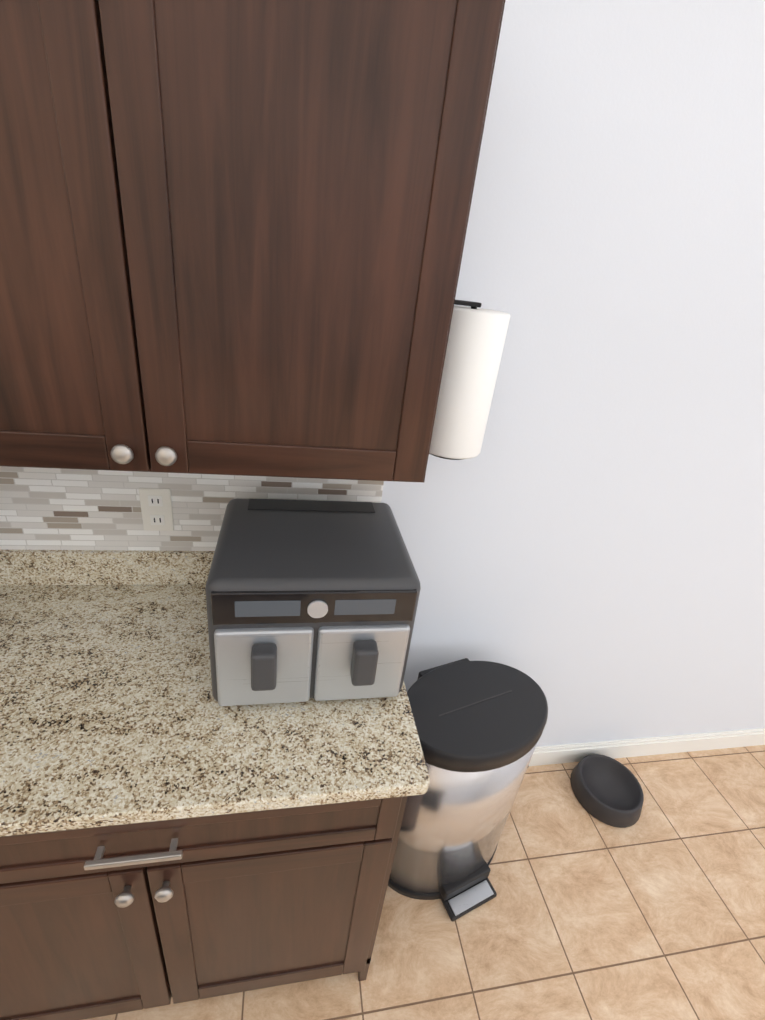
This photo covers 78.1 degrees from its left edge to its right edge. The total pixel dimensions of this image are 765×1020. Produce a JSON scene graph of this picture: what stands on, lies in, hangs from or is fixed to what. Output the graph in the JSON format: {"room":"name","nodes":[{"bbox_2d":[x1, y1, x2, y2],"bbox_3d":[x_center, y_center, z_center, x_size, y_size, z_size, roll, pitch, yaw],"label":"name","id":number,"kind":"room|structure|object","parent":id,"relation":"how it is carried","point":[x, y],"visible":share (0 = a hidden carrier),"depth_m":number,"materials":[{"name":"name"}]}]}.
{"room":"kitchen","nodes":[
{"label":"kitchen","id":0,"kind":"room"},
{"bbox_2d":[83,745,764,1019],"bbox_3d":[-0.443,2.810,-1.808,9.400,0.060,8.030,1,27,-12],"label":"floor","id":1,"kind":"structure","parent":0,"point":[656,911],"depth_m":1.44,"materials":[{"name":"tile"}]},
{"bbox_2d":[0,796,407,1019],"bbox_3d":[-0.503,0.749,1.204,0.953,0.883,0.616,1,27,-12],"label":"base cabinet","id":2,"kind":"object","parent":1,"relation":"on","point":[103,921],"visible":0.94,"depth_m":0.93,"materials":[{"name":"brown wood"}]},
{"bbox_2d":[0,466,429,836],"bbox_3d":[-1.231,0.124,0.737,2.637,0.474,0.611,1,27,-12],"label":"countertop","id":3,"kind":"structure","parent":2,"relation":"on","point":[112,712],"depth_m":0.94,"materials":[{"name":"stone"}]},
{"bbox_2d":[205,498,420,705],"bbox_3d":[-0.150,0.192,1.004,0.380,0.302,0.390,1,27,-12],"label":"air fryer","id":4,"kind":"object","parent":3,"relation":"on","point":[306,600],"visible":1,"depth_m":0.87,"materials":[{"name":"grey plastic"}]},
{"bbox_2d":[388,658,547,921],"bbox_3d":[0.228,0.844,1.442,0.447,0.671,0.418,1,27,-12],"label":"trash can","id":5,"kind":"object","parent":1,"relation":"on","point":[480,725],"visible":0.81,"depth_m":1.31,"materials":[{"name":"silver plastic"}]},
{"bbox_2d":[570,754,643,827],"bbox_3d":[0.870,1.072,1.820,0.260,0.075,0.260,1,27,-12],"label":"pet bowl","id":6,"kind":"object","parent":1,"relation":"on","point":[607,790],"visible":1,"depth_m":1.81,"materials":[{"name":"grey plastic"}]},
{"bbox_2d":[381,0,764,746],"bbox_3d":[-0.927,-0.372,0.953,9.400,3.000,0.120,1,27,-12],"label":"wall","id":7,"kind":"structure","parent":0,"point":[583,534],"depth_m":1.21,"materials":[{"name":"paint"}]},
{"bbox_2d":[0,0,504,481],"bbox_3d":[-0.365,-0.452,0.742,0.948,0.740,0.358,1,27,-12],"label":"upper cabinet","id":8,"kind":"object","parent":7,"relation":"attached to","point":[232,236],"visible":1,"depth_m":0.64,"materials":[{"name":"brown wood"}]},
{"bbox_2d":[429,299,509,459],"bbox_3d":[0.150,-0.261,0.954,0.154,0.330,0.140,1,27,-12],"label":"paper towel","id":9,"kind":"object","parent":8,"relation":"attached to","point":[476,341],"visible":0.6,"depth_m":0.89,"materials":[{"name":"paper"},{"name":"black metal"}]},
{"bbox_2d":[529,728,764,765],"bbox_3d":[1.709,1.017,2.116,3.700,0.100,0.014,1,27,-12],"label":"baseboard","id":10,"kind":"structure","parent":7,"relation":"attached to","point":[568,753],"depth_m":1.99,"materials":[{"name":"white wood"}]}
]}

